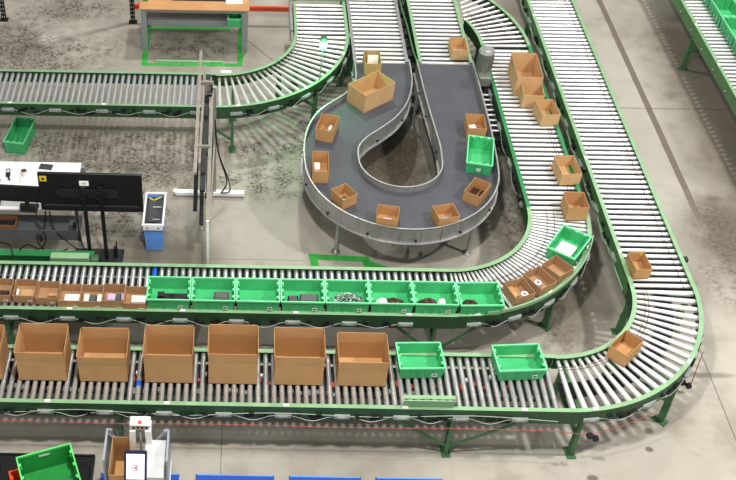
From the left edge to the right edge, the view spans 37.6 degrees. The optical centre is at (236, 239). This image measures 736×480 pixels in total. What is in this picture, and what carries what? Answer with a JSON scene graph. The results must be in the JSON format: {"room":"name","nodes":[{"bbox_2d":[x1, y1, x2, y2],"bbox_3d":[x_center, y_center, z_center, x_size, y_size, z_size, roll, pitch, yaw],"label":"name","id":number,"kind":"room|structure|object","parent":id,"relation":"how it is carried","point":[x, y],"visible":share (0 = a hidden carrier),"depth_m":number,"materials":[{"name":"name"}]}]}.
{"room":"distribution center","nodes":[
{"label":"distribution center","id":0,"kind":"room"},
{"bbox_2d":[0,0,735,479],"bbox_3d":[3.020,-1.070,15.358,26.000,0.100,24.000,1,43,0],"label":"floor","id":1,"kind":"structure","parent":0,"point":[681,124],"depth_m":14.25,"materials":[{"name":"concrete"}]},
{"bbox_2d":[0,0,8,21],"bbox_3d":[-3.880,-5.030,16.745,0.140,3.620,0.120,1,43,0],"label":"upright","id":2,"kind":"object","parent":1,"relation":"on","point":[3,18],"visible":1,"depth_m":17.86,"materials":[{"name":"black metal"}]},
{"bbox_2d":[3,117,35,154],"bbox_3d":[-3.123,-1.504,15.466,0.304,0.225,0.604,7,43,6],"label":"tote","id":3,"kind":"object","parent":1,"relation":"on","point":[18,138],"visible":1,"depth_m":15.52,"materials":[{"name":"green plastic"}]},
{"bbox_2d":[0,161,84,247],"bbox_3d":[-2.753,-0.401,13.906,1.580,0.750,1.037,1,43,0],"label":"desk","id":4,"kind":"object","parent":1,"relation":"on","point":[27,227],"visible":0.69,"depth_m":13.61,"materials":[{"name":"grey paint"}]},
{"bbox_2d":[0,215,18,229],"bbox_3d":[-2.957,-0.216,13.506,0.372,0.080,0.192,1,43,0],"label":"cardboard box","id":5,"kind":"object","parent":4,"relation":"on","point":[7,222],"visible":1,"depth_m":13.54,"materials":[{"name":"brown cardboard"}]},
{"bbox_2d":[0,184,40,212],"bbox_3d":[-2.649,-0.535,13.216,0.560,0.390,0.160,3,43,2],"label":"monitor","id":6,"kind":"object","parent":4,"relation":"on","point":[20,193],"visible":1,"depth_m":13.14,"materials":[{"name":"black plastic"}]},
{"bbox_2d":[0,214,82,232],"bbox_3d":[-2.617,-0.207,13.590,1.300,0.074,0.258,1,43,0],"label":"shelf","id":7,"kind":"object","parent":4,"relation":"attached to","point":[26,223],"depth_m":13.57,"materials":[{"name":"grey metal"}]},
{"bbox_2d":[0,202,84,255],"bbox_3d":[-2.455,-0.015,13.386,1.044,0.707,0.578,-21,47,-22],"label":"cable bundle","id":8,"kind":"object","parent":4,"relation":"hanging from","point":[74,222],"visible":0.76,"depth_m":13.45,"materials":[{"name":"black plastic"}]},
{"bbox_2d":[39,163,52,169],"bbox_3d":[-2.483,-0.955,13.944,0.170,0.015,0.100,6,43,6],"label":"tablet","id":9,"kind":"object","parent":4,"relation":"on","point":[42,166],"visible":1,"depth_m":13.94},
{"bbox_2d":[0,453,94,479],"bbox_3d":[-2.146,2.548,11.180,1.280,0.170,0.630,1,43,0],"label":"mat","id":10,"kind":"object","parent":1,"relation":"on","point":[85,463],"visible":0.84,"depth_m":11.27,"materials":[{"name":"rubber"}]},
{"bbox_2d":[8,469,20,479],"bbox_3d":[-2.036,2.526,10.960,0.504,0.205,0.404,-14,45,-15],"label":"tote","id":11,"kind":"object","parent":10,"relation":"on","point":[13,474],"visible":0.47,"depth_m":10.99,"materials":[{"name":"plastic"}]},
{"bbox_2d":[16,443,80,479],"bbox_3d":[-1.874,2.405,10.749,0.564,0.285,0.524,-13,45,-14],"label":"tote","id":12,"kind":"object","parent":11,"relation":"on","point":[58,462],"visible":1,"depth_m":10.91,"materials":[{"name":"green plastic"}]},
{"bbox_2d":[0,249,98,276],"bbox_3d":[-2.625,0.376,13.078,1.915,0.745,0.295,1,43,0],"label":"channel","id":13,"kind":"object","parent":1,"relation":"on","point":[5,254],"visible":0.65,"depth_m":12.98,"materials":[{"name":"paint"}]},
{"bbox_2d":[37,171,143,262],"bbox_3d":[-1.777,-0.230,13.254,1.260,1.414,0.400,1,43,0],"label":"monitor","id":14,"kind":"object","parent":1,"relation":"on","point":[85,192],"visible":0.74,"depth_m":13.00,"materials":[{"name":"black plastic"}]},
{"bbox_2d":[0,69,235,152],"bbox_3d":[-2.300,-1.897,15.489,4.602,0.791,0.929,1,43,0],"label":"conveyor","id":15,"kind":"object","parent":1,"relation":"on","point":[29,108],"visible":0.95,"depth_m":15.19,"materials":[{"name":"silver metal"}]},
{"bbox_2d":[129,0,137,23],"bbox_3d":[-1.710,-4.991,16.745,0.140,3.620,0.120,1,43,0],"label":"upright","id":16,"kind":"object","parent":1,"relation":"on","point":[132,8],"visible":1,"depth_m":17.83,"materials":[{"name":"black metal"}]},
{"bbox_2d":[134,4,287,11],"bbox_3d":[-0.371,-3.858,17.764,2.640,0.088,0.040,1,43,0],"label":"crossbar","id":17,"kind":"object","parent":16,"relation":"attached to","point":[251,8],"visible":0.36,"depth_m":17.74,"materials":[{"name":"orange paint"}]},
{"bbox_2d":[101,472,178,479],"bbox_3d":[-1.024,2.714,11.132,0.830,0.023,0.660,1,43,0],"label":"mat","id":18,"kind":"object","parent":1,"relation":"on","point":[173,476],"visible":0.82,"depth_m":11.33,"materials":[{"name":"plastic"}]},
{"bbox_2d":[102,416,171,479],"bbox_3d":[-0.974,2.388,10.577,0.641,1.257,0.694,1,43,0],"label":"robot","id":19,"kind":"object","parent":18,"relation":"on","point":[154,462],"visible":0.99,"depth_m":10.36,"materials":[{"name":"metal"}]},
{"bbox_2d":[108,437,133,479],"bbox_3d":[-1.115,2.237,10.470,0.210,0.400,0.450,1,43,0],"label":"cardboard box","id":20,"kind":"object","parent":19,"relation":"on","point":[119,444],"visible":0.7,"depth_m":10.57,"materials":[{"name":"brown cardboard"}]},
{"bbox_2d":[141,192,166,249],"bbox_3d":[-1.056,-0.228,13.923,0.290,0.498,0.657,1,43,0],"label":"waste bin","id":21,"kind":"object","parent":1,"relation":"on","point":[153,219],"visible":0.99,"depth_m":13.77,"materials":[{"name":"blue plastic"}]},
{"bbox_2d":[156,60,222,62],"bbox_3d":[-0.749,-2.860,17.115,1.080,0.020,0.040,1,43,0],"label":"bar","id":22,"kind":"object","parent":1,"relation":"on","point":[180,61],"visible":1,"depth_m":17.10,"materials":[{"name":"green metal"}]},
{"bbox_2d":[141,26,242,66],"bbox_3d":[-0.698,-3.167,17.457,1.636,0.007,1.186,1,43,0],"label":"tape","id":23,"kind":"object","parent":1,"relation":"on","point":[239,63],"visible":0.82,"depth_m":17.28,"materials":[{"name":"green plastic"}]},
{"bbox_2d":[139,0,248,51],"bbox_3d":[-0.660,-3.613,17.355,1.740,0.800,0.840,1,43,0],"label":"bench","id":24,"kind":"object","parent":1,"relation":"on","point":[153,12],"visible":1,"depth_m":16.98,"materials":[{"name":"brown wood"}]},
{"bbox_2d":[148,12,227,26],"bbox_3d":[-0.734,-3.671,17.371,1.360,0.100,0.550,1,43,0],"label":"shelf","id":25,"kind":"object","parent":24,"relation":"attached to","point":[155,18],"depth_m":17.25,"materials":[{"name":"grey metal"}]},
{"bbox_2d":[227,14,241,26],"bbox_3d":[-0.016,-3.548,17.132,0.255,0.155,0.274,1,43,0],"label":"tote","id":26,"kind":"object","parent":24,"relation":"on","point":[233,20],"visible":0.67,"depth_m":17.06,"materials":[{"name":"green plastic"}]},
{"bbox_2d":[173,50,243,263],"bbox_3d":[-0.374,-0.860,13.583,0.979,1.925,2.665,1,43,0],"label":"frame","id":27,"kind":"object","parent":1,"relation":"on","point":[206,157],"visible":0.98,"depth_m":13.22,"materials":[{"name":"white metal"}]},
{"bbox_2d":[196,474,273,479],"bbox_3d":[-0.016,2.732,11.132,0.833,0.023,0.660,1,43,0],"label":"mat","id":28,"kind":"object","parent":1,"relation":"on","point":[198,476],"visible":1,"depth_m":11.34,"materials":[{"name":"plastic"}]},
{"bbox_2d":[0,260,475,346],"bbox_3d":[-0.384,0.835,12.596,6.262,0.791,0.860,1,43,0],"label":"conveyor","id":29,"kind":"object","parent":1,"relation":"on","point":[13,312],"visible":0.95,"depth_m":12.27,"materials":[{"name":"silver metal"}]},
{"bbox_2d":[0,278,14,302],"bbox_3d":[-2.683,0.579,12.222,0.248,0.115,0.274,2,43,1],"label":"cardboard box","id":30,"kind":"object","parent":29,"relation":"on","point":[5,283],"visible":0.9,"depth_m":12.29,"materials":[{"name":"brown cardboard"}]},
{"bbox_2d":[12,279,37,302],"bbox_3d":[-2.408,0.587,12.219,0.248,0.115,0.274,2,43,1],"label":"cardboard box","id":31,"kind":"object","parent":29,"relation":"on","point":[20,284],"visible":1,"depth_m":12.26,"materials":[{"name":"brown cardboard"}]},
{"bbox_2d":[19,289,34,295],"bbox_3d":[-2.382,0.624,12.201,0.170,0.070,0.120,1,43,0],"label":"package","id":32,"kind":"object","parent":31,"relation":"in","point":[24,292],"visible":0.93,"depth_m":12.18,"materials":[{"name":"cardboard"}]},
{"bbox_2d":[35,281,60,304],"bbox_3d":[-2.148,0.609,12.200,0.248,0.115,0.274,2,43,1],"label":"cardboard box","id":33,"kind":"object","parent":29,"relation":"on","point":[44,287],"visible":0.99,"depth_m":12.25,"materials":[{"name":"brown cardboard"}]},
{"bbox_2d":[57,284,81,306],"bbox_3d":[-1.889,0.644,12.160,0.248,0.125,0.274,1,43,0],"label":"cardboard box","id":34,"kind":"object","parent":29,"relation":"on","point":[64,289],"visible":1,"depth_m":12.22,"materials":[{"name":"brown cardboard"}]},
{"bbox_2d":[64,294,79,300],"bbox_3d":[-1.862,0.672,12.155,0.180,0.075,0.100,1,43,0],"label":"package","id":35,"kind":"object","parent":34,"relation":"in","point":[68,297],"visible":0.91,"depth_m":12.12,"materials":[{"name":"white paper"}]},
{"bbox_2d":[79,284,103,307],"bbox_3d":[-1.639,0.652,12.157,0.248,0.125,0.274,1,43,0],"label":"cardboard box","id":36,"kind":"object","parent":29,"relation":"on","point":[86,289],"visible":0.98,"depth_m":12.21,"materials":[{"name":"brown cardboard"}]},
{"bbox_2d":[102,284,125,307],"bbox_3d":[-1.389,0.649,12.150,0.248,0.145,0.274,1,43,0],"label":"cardboard box","id":37,"kind":"object","parent":29,"relation":"on","point":[116,289],"visible":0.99,"depth_m":12.20,"materials":[{"name":"brown cardboard"}]},
{"bbox_2d":[124,286,146,309],"bbox_3d":[-1.139,0.671,12.146,0.248,0.125,0.274,1,43,0],"label":"cardboard box","id":38,"kind":"object","parent":29,"relation":"on","point":[130,290],"visible":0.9,"depth_m":12.21,"materials":[{"name":"brown cardboard"}]},
{"bbox_2d":[131,295,145,302],"bbox_3d":[-1.103,0.688,12.157,0.180,0.070,0.100,1,43,0],"label":"package","id":39,"kind":"object","parent":38,"relation":"in","point":[134,299],"visible":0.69,"depth_m":12.12,"materials":[{"name":"white paper"}]},
{"bbox_2d":[146,276,191,309],"bbox_3d":[-0.761,0.618,12.162,0.499,0.190,0.383,1,43,0],"label":"tote","id":40,"kind":"object","parent":29,"relation":"on","point":[167,284],"visible":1,"depth_m":12.23,"materials":[{"name":"green plastic"}]},
{"bbox_2d":[157,291,186,298],"bbox_3d":[-0.722,0.666,12.144,0.340,0.115,0.130,1,43,0],"label":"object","id":41,"kind":"object","parent":40,"relation":"in","point":[161,295],"visible":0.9,"depth_m":12.13,"materials":[{"name":"black plastic"}]},
{"bbox_2d":[191,277,235,310],"bbox_3d":[-0.256,0.627,12.162,0.499,0.190,0.383,1,43,0],"label":"tote","id":42,"kind":"object","parent":29,"relation":"on","point":[203,288],"visible":1,"depth_m":12.23,"materials":[{"name":"green plastic"}]},
{"bbox_2d":[214,292,228,299],"bbox_3d":[-0.167,0.666,12.148,0.170,0.125,0.120,1,43,0],"label":"flat box","id":43,"kind":"object","parent":42,"relation":"in","point":[217,295],"visible":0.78,"depth_m":12.09,"materials":[{"name":"grey"}]},
{"bbox_2d":[236,278,279,310],"bbox_3d":[0.249,0.636,12.162,0.499,0.190,0.383,1,43,0],"label":"tote","id":44,"kind":"object","parent":29,"relation":"on","point":[253,294],"visible":1,"depth_m":12.24,"materials":[{"name":"green plastic"}]},
{"bbox_2d":[280,278,324,311],"bbox_3d":[0.753,0.645,12.162,0.499,0.190,0.383,1,43,0],"label":"tote","id":45,"kind":"object","parent":29,"relation":"on","point":[289,286],"visible":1,"depth_m":12.23,"materials":[{"name":"green plastic"}]},
{"bbox_2d":[299,294,317,301],"bbox_3d":[0.828,0.691,12.155,0.210,0.105,0.130,1,43,0],"label":"box","id":46,"kind":"object","parent":45,"relation":"in","point":[303,297],"visible":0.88,"depth_m":12.12,"materials":[{"name":"grey"}]},
{"bbox_2d":[324,279,369,312],"bbox_3d":[1.258,0.654,12.162,0.499,0.190,0.383,1,43,0],"label":"tote","id":47,"kind":"object","parent":29,"relation":"on","point":[332,286],"visible":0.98,"depth_m":12.23,"materials":[{"name":"green plastic"}]},
{"bbox_2d":[332,292,363,301],"bbox_3d":[1.278,0.678,12.145,0.365,0.143,0.244,1,43,0],"label":"metal parts","id":48,"kind":"object","parent":47,"relation":"in","point":[349,295],"visible":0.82,"depth_m":12.15,"materials":[{"name":"metal"}]},
{"bbox_2d":[368,280,414,313],"bbox_3d":[1.758,0.663,12.162,0.499,0.190,0.383,1,43,0],"label":"tote","id":49,"kind":"object","parent":29,"relation":"on","point":[402,290],"visible":0.98,"depth_m":12.24,"materials":[{"name":"green plastic"}]},
{"bbox_2d":[386,298,403,302],"bbox_3d":[1.797,0.714,12.147,0.250,0.109,0.191,1,43,0],"label":"goods","id":50,"kind":"object","parent":49,"relation":"in","point":[390,300],"visible":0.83,"depth_m":12.12},
{"bbox_2d":[412,281,458,314],"bbox_3d":[2.258,0.672,12.162,0.499,0.190,0.383,1,43,0],"label":"tote","id":51,"kind":"object","parent":29,"relation":"on","point":[436,290],"visible":0.98,"depth_m":12.23,"materials":[{"name":"green plastic"}]},
{"bbox_2d":[418,298,436,303],"bbox_3d":[2.188,0.720,12.149,0.243,0.107,0.194,1,43,0],"label":"goods","id":52,"kind":"object","parent":51,"relation":"in","point":[426,300],"visible":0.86,"depth_m":12.12},
{"bbox_2d":[0,344,569,457],"bbox_3d":[-0.031,1.694,11.594,7.000,0.910,0.870,1,43,0],"label":"conveyor","id":53,"kind":"object","parent":1,"relation":"on","point":[429,399],"visible":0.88,"depth_m":11.25,"materials":[{"name":"silver metal"}]},
{"bbox_2d":[0,325,8,379],"bbox_3d":[-2.722,1.195,11.337,0.523,0.420,0.418,1,43,0],"label":"cardboard box","id":54,"kind":"object","parent":53,"relation":"on","point":[4,349],"visible":1,"depth_m":11.35,"materials":[{"name":"brown cardboard"}]},
{"bbox_2d":[13,323,71,380],"bbox_3d":[-2.042,1.194,11.325,0.523,0.455,0.418,1,43,0],"label":"cardboard box","id":55,"kind":"object","parent":53,"relation":"on","point":[42,351],"visible":1,"depth_m":11.32,"materials":[{"name":"brown cardboard"}]},
{"bbox_2d":[76,327,130,381],"bbox_3d":[-1.398,1.224,11.342,0.523,0.405,0.418,1,43,0],"label":"cardboard box","id":56,"kind":"object","parent":53,"relation":"on","point":[103,354],"visible":1,"depth_m":11.36,"materials":[{"name":"brown cardboard"}]},
{"bbox_2d":[142,325,194,382],"bbox_3d":[-0.707,1.216,11.323,0.523,0.460,0.418,1,43,0],"label":"cardboard box","id":57,"kind":"object","parent":53,"relation":"on","point":[168,350],"visible":1,"depth_m":11.32,"materials":[{"name":"brown cardboard"}]},
{"bbox_2d":[207,324,258,384],"bbox_3d":[-0.032,1.217,11.313,0.528,0.490,0.418,1,43,0],"label":"cardboard box","id":58,"kind":"object","parent":53,"relation":"on","point":[233,349],"visible":1,"depth_m":11.30,"materials":[{"name":"brown cardboard"}]},
{"bbox_2d":[273,327,325,385],"bbox_3d":[0.663,1.241,11.323,0.533,0.460,0.418,1,43,0],"label":"cardboard box","id":59,"kind":"object","parent":53,"relation":"on","point":[299,354],"visible":1,"depth_m":11.32,"materials":[{"name":"brown cardboard"}]},
{"bbox_2d":[0,352,703,441],"bbox_3d":[0.882,2.033,11.361,8.791,0.564,0.924,-4,43,-5],"label":"pull cord","id":60,"kind":"object","parent":53,"relation":"attached to","point":[595,438],"visible":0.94,"depth_m":11.20,"materials":[{"name":"red plastic"}]},
{"bbox_2d":[335,332,389,386],"bbox_3d":[1.332,1.275,11.344,0.533,0.400,0.418,1,43,0],"label":"cardboard box","id":61,"kind":"object","parent":53,"relation":"on","point":[361,359],"visible":1,"depth_m":11.36,"materials":[{"name":"brown cardboard"}]},
{"bbox_2d":[395,342,445,378],"bbox_3d":[1.972,1.303,11.484,0.494,0.185,0.383,0,43,-1],"label":"tote","id":62,"kind":"object","parent":53,"relation":"on","point":[416,367],"visible":1,"depth_m":11.55,"materials":[{"name":"green plastic"}]},
{"bbox_2d":[491,343,547,380],"bbox_3d":[3.032,1.324,11.485,0.524,0.180,0.383,-2,43,-3],"label":"tote","id":63,"kind":"object","parent":53,"relation":"on","point":[506,368],"visible":1,"depth_m":11.54,"materials":[{"name":"green plastic"}]},
{"bbox_2d":[216,32,355,124],"bbox_3d":[0.735,-2.258,15.917,2.891,0.816,1.247,-31,52,-30],"label":"conveyor","id":64,"kind":"object","parent":1,"relation":"on","point":[279,101],"visible":0.95,"depth_m":15.59,"materials":[{"name":"silver metal"}]},
{"bbox_2d":[288,0,348,40],"bbox_3d":[1.298,-3.497,16.791,0.921,0.290,1.025,1,43,0],"label":"conveyor","id":65,"kind":"object","parent":64,"relation":"attached to","point":[307,19],"visible":0.99,"depth_m":16.74,"materials":[{"name":"silver metal"}]},
{"bbox_2d":[319,35,327,79],"bbox_3d":[1.226,-2.565,15.197,0.100,0.740,0.100,1,43,0],"label":"beacon","id":66,"kind":"object","parent":64,"relation":"on","point":[323,39],"visible":1,"depth_m":14.99,"materials":[{"name":"white plastic"}]},
{"bbox_2d":[289,476,360,479],"bbox_3d":[0.944,2.749,11.132,0.766,0.023,0.660,1,43,0],"label":"mat","id":67,"kind":"object","parent":1,"relation":"on","point":[290,477],"visible":1,"depth_m":11.35,"materials":[{"name":"plastic"}]},
{"bbox_2d":[308,254,386,266],"bbox_3d":[1.474,0.381,13.693,1.073,0.007,0.563,1,43,0],"label":"tape","id":68,"kind":"object","parent":1,"relation":"on","point":[314,258],"visible":0.57,"depth_m":13.83,"materials":[{"name":"green plastic"}]},
{"bbox_2d":[340,0,407,75],"bbox_3d":[2.161,-3.385,17.179,0.900,0.780,3.000,1,43,0],"label":"conveyor","id":69,"kind":"object","parent":1,"relation":"on","point":[374,25],"visible":0.82,"depth_m":16.53,"materials":[{"name":"metal"}]},
{"bbox_2d":[301,58,499,255],"bbox_3d":[2.182,-1.099,14.680,2.643,0.845,3.817,1,43,0],"label":"conveyor","id":70,"kind":"object","parent":1,"relation":"on","point":[446,93],"visible":0.94,"depth_m":14.21,"materials":[{"name":"rubber"}]},
{"bbox_2d":[312,151,328,183],"bbox_3d":[1.092,-0.944,13.866,0.210,0.200,0.420,2,43,1],"label":"cardboard box","id":71,"kind":"object","parent":70,"relation":"on","point":[321,176],"visible":0.97,"depth_m":13.95,"materials":[{"name":"brown cardboard"}]},
{"bbox_2d":[315,113,338,142],"bbox_3d":[1.232,-1.515,14.481,0.240,0.200,0.360,12,44,12],"label":"cardboard box","id":72,"kind":"object","parent":70,"relation":"on","point":[322,133],"visible":1,"depth_m":14.47,"materials":[{"name":"brown cardboard"}]},
{"bbox_2d":[330,183,357,209],"bbox_3d":[1.360,-0.547,13.467,0.225,0.170,0.250,-23,48,-23],"label":"cardboard box","id":73,"kind":"object","parent":70,"relation":"on","point":[344,190],"visible":0.96,"depth_m":13.45,"materials":[{"name":"brown cardboard"}]},
{"bbox_2d":[347,71,394,112],"bbox_3d":[1.897,-2.084,15.031,0.562,0.300,0.360,-27,50,-27],"label":"cardboard box","id":74,"kind":"object","parent":70,"relation":"on","point":[371,91],"visible":1,"depth_m":15.00,"materials":[{"name":"brown cardboard"}]},
{"bbox_2d":[362,51,381,74],"bbox_3d":[1.992,-2.592,15.651,0.240,0.200,0.340,1,43,0],"label":"cardboard box","id":75,"kind":"object","parent":70,"relation":"on","point":[368,69],"visible":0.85,"depth_m":15.56,"materials":[{"name":"brown cardboard"}]},
{"bbox_2d":[367,55,378,63],"bbox_3d":[2.013,-2.656,15.704,0.160,0.123,0.049,1,43,0],"label":"paper sheet","id":76,"kind":"object","parent":75,"relation":"in","point":[372,59],"visible":1,"depth_m":15.70,"materials":[{"name":"white paper"}]},
{"bbox_2d":[376,204,399,226],"bbox_3d":[1.870,-0.278,13.189,0.270,0.170,0.260,8,43,7],"label":"cardboard box","id":77,"kind":"object","parent":70,"relation":"on","point":[387,211],"visible":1,"depth_m":13.25,"materials":[{"name":"brown cardboard"}]},
{"bbox_2d":[431,203,459,226],"bbox_3d":[2.591,-0.293,13.218,0.270,0.170,0.250,-8,44,-9],"label":"cardboard box","id":78,"kind":"object","parent":70,"relation":"on","point":[438,212],"visible":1,"depth_m":13.25,"materials":[{"name":"brown cardboard"}]},
{"bbox_2d":[464,114,486,138],"bbox_3d":[3.263,-1.546,14.568,0.250,0.180,0.330,2,43,1],"label":"cardboard box","id":79,"kind":"object","parent":70,"relation":"on","point":[478,120],"visible":0.84,"depth_m":14.62,"materials":[{"name":"brown cardboard"}]},
{"bbox_2d":[462,177,490,206],"bbox_3d":[3.056,-0.605,13.562,0.220,0.170,0.330,26,48,24],"label":"cardboard box","id":80,"kind":"object","parent":70,"relation":"on","point":[478,189],"visible":1,"depth_m":13.58,"materials":[{"name":"brown cardboard"}]},
{"bbox_2d":[465,135,493,175],"bbox_3d":[3.211,-1.109,14.087,0.344,0.195,0.604,9,44,8],"label":"tote","id":81,"kind":"object","parent":70,"relation":"on","point":[480,149],"visible":1,"depth_m":14.20,"materials":[{"name":"green plastic"}]},
{"bbox_2d":[375,477,441,479],"bbox_3d":[1.835,2.765,11.132,0.710,0.023,0.660,1,43,0],"label":"mat","id":82,"kind":"object","parent":1,"relation":"on","point":[377,478],"visible":1,"depth_m":11.36,"materials":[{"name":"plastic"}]},
{"bbox_2d":[397,0,471,76],"bbox_3d":[3.079,-3.388,17.161,0.965,0.833,3.000,1,43,0],"label":"conveyor","id":83,"kind":"object","parent":1,"relation":"on","point":[429,25],"visible":0.77,"depth_m":16.59,"materials":[{"name":"silver metal"}]},
{"bbox_2d":[448,37,468,60],"bbox_3d":[3.322,-2.861,15.980,0.235,0.180,0.360,1,43,0],"label":"cardboard box","id":84,"kind":"object","parent":83,"relation":"on","point":[458,50],"visible":1,"depth_m":15.98,"materials":[{"name":"brown cardboard"}]},
{"bbox_2d":[476,45,494,93],"bbox_3d":[3.601,-2.265,15.689,0.236,1.212,0.348,1,43,0],"label":"motor","id":85,"kind":"object","parent":1,"relation":"on","point":[485,58],"visible":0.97,"depth_m":15.40,"materials":[{"name":"metal"}]},
{"bbox_2d":[483,94,500,141],"bbox_3d":[3.588,-1.547,15.313,0.130,0.685,1.100,1,43,0],"label":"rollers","id":86,"kind":"object","parent":1,"relation":"on","point":[490,110],"visible":0.59,"depth_m":15.05,"materials":[{"name":"metal"}]},
{"bbox_2d":[458,0,529,70],"bbox_3d":[4.035,-3.313,17.138,0.950,0.780,1.894,1,43,0],"label":"conveyor","id":87,"kind":"object","parent":1,"relation":"on","point":[494,35],"visible":0.95,"depth_m":16.66,"materials":[{"name":"silver metal"}]},
{"bbox_2d":[447,207,593,331],"bbox_3d":[3.478,0.509,12.985,2.687,0.840,1.135,-33,53,-31],"label":"conveyor","id":88,"kind":"object","parent":1,"relation":"on","point":[548,224],"visible":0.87,"depth_m":12.73,"materials":[{"name":"silver metal"}]},
{"bbox_2d":[455,282,504,315],"bbox_3d":[2.763,0.678,12.165,0.499,0.190,0.374,0,43,-1],"label":"tote","id":89,"kind":"object","parent":88,"relation":"on","point":[488,296],"visible":0.95,"depth_m":12.24,"materials":[{"name":"green plastic"}]},
{"bbox_2d":[462,300,477,304],"bbox_3d":[2.659,0.736,12.146,0.238,0.101,0.164,1,43,0],"label":"goods","id":90,"kind":"object","parent":89,"relation":"in","point":[466,302],"visible":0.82,"depth_m":12.12},
{"bbox_2d":[502,277,535,305],"bbox_3d":[3.255,0.600,12.296,0.260,0.140,0.270,-13,45,-14],"label":"cardboard box","id":91,"kind":"object","parent":88,"relation":"on","point":[520,284],"visible":0.89,"depth_m":12.30,"materials":[{"name":"brown cardboard"}]},
{"bbox_2d":[522,266,556,296],"bbox_3d":[3.527,0.485,12.424,0.250,0.140,0.300,-23,48,-23],"label":"cardboard box","id":92,"kind":"object","parent":88,"relation":"on","point":[549,283],"visible":0.97,"depth_m":12.44,"materials":[{"name":"brown cardboard"}]},
{"bbox_2d":[541,255,573,284],"bbox_3d":[3.779,0.354,12.570,0.250,0.140,0.270,-27,50,-27],"label":"cardboard box","id":93,"kind":"object","parent":88,"relation":"on","point":[559,269],"visible":0.97,"depth_m":12.60,"materials":[{"name":"brown cardboard"}]},
{"bbox_2d":[546,224,591,265],"bbox_3d":[3.984,0.088,12.825,0.364,0.185,0.504,27,49,25],"label":"tote","id":94,"kind":"object","parent":88,"relation":"on","point":[570,235],"visible":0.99,"depth_m":12.89,"materials":[{"name":"green plastic"}]},
{"bbox_2d":[555,241,576,255],"bbox_3d":[3.938,0.150,12.829,0.200,0.060,0.320,27,49,25],"label":"sheet","id":95,"kind":"object","parent":94,"relation":"in","point":[566,248],"visible":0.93,"depth_m":12.84,"materials":[{"name":"paper"}]},
{"bbox_2d":[560,192,589,220],"bbox_3d":[4.233,-0.418,13.347,0.255,0.220,0.300,1,43,0],"label":"cardboard box","id":96,"kind":"object","parent":88,"relation":"on","point":[574,206],"visible":1,"depth_m":13.31,"materials":[{"name":"brown cardboard"}]},
{"bbox_2d":[480,45,580,217],"bbox_3d":[4.070,-1.393,15.080,0.902,0.780,3.750,1,43,0],"label":"conveyor","id":97,"kind":"object","parent":1,"relation":"on","point":[530,149],"visible":0.54,"depth_m":14.45,"materials":[{"name":"metal"}]},
{"bbox_2d":[508,52,543,95],"bbox_3d":[4.164,-2.382,15.373,0.367,0.330,0.627,2,43,1],"label":"cardboard box","id":98,"kind":"object","parent":97,"relation":"on","point":[525,69],"visible":0.91,"depth_m":15.40,"materials":[{"name":"brown cardboard"}]},
{"bbox_2d":[519,84,544,107],"bbox_3d":[4.178,-2.055,15.103,0.290,0.220,0.360,4,43,3],"label":"cardboard box","id":99,"kind":"object","parent":97,"relation":"on","point":[526,101],"visible":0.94,"depth_m":14.99,"materials":[{"name":"brown cardboard"}]},
{"bbox_2d":[532,99,560,126],"bbox_3d":[4.302,-1.760,14.803,0.250,0.200,0.360,-3,43,-4],"label":"cardboard box","id":100,"kind":"object","parent":97,"relation":"on","point":[541,111],"visible":1,"depth_m":14.79,"materials":[{"name":"brown cardboard"}]},
{"bbox_2d":[551,155,581,185],"bbox_3d":[4.302,-0.903,13.892,0.260,0.190,0.380,-2,43,-3],"label":"cardboard box","id":101,"kind":"object","parent":97,"relation":"on","point":[560,167],"visible":1,"depth_m":13.90,"materials":[{"name":"brown cardboard"}]},
{"bbox_2d":[518,0,695,294],"bbox_3d":[5.019,-1.977,15.716,0.907,0.791,8.194,1,43,0],"label":"conveyor","id":102,"kind":"object","parent":1,"relation":"on","point":[630,215],"visible":0.99,"depth_m":14.41,"materials":[{"name":"silver metal"}]},
{"bbox_2d":[625,252,652,278],"bbox_3d":[4.760,0.306,12.625,0.200,0.160,0.290,-2,43,-3],"label":"cardboard box","id":103,"kind":"object","parent":102,"relation":"on","point":[639,266],"visible":1,"depth_m":12.63,"materials":[{"name":"brown cardboard"}]},
{"bbox_2d":[549,283,703,458],"bbox_3d":[4.454,1.449,12.031,1.203,0.791,2.708,34,52,30],"label":"conveyor","id":104,"kind":"object","parent":1,"relation":"on","point":[666,327],"visible":0.95,"depth_m":11.68,"materials":[{"name":"silver metal"}]},
{"bbox_2d":[606,330,643,366],"bbox_3d":[4.244,1.186,11.657,0.330,0.180,0.220,-33,53,-31],"label":"cardboard box","id":105,"kind":"object","parent":104,"relation":"on","point":[627,345],"visible":1,"depth_m":11.68,"materials":[{"name":"brown cardboard"}]},
{"bbox_2d":[671,0,735,116],"bbox_3d":[7.525,-1.860,15.639,0.880,0.791,8.400,1,43,0],"label":"conveyor","id":106,"kind":"object","parent":1,"relation":"on","point":[719,56],"visible":0.94,"depth_m":16.45,"materials":[{"name":"green metal"}]},
{"bbox_2d":[709,0,735,25],"bbox_3d":[7.716,-3.592,16.838,0.373,0.195,0.559,1,43,0],"label":"tote","id":107,"kind":"object","parent":106,"relation":"on","point":[717,8],"visible":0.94,"depth_m":16.96,"materials":[{"name":"green plastic"}]},
{"bbox_2d":[720,16,735,45],"bbox_3d":[7.710,-3.204,16.421,0.373,0.195,0.559,1,43,0],"label":"tote","id":108,"kind":"object","parent":106,"relation":"on","point":[728,23],"visible":0.98,"depth_m":16.53,"materials":[{"name":"green plastic"}]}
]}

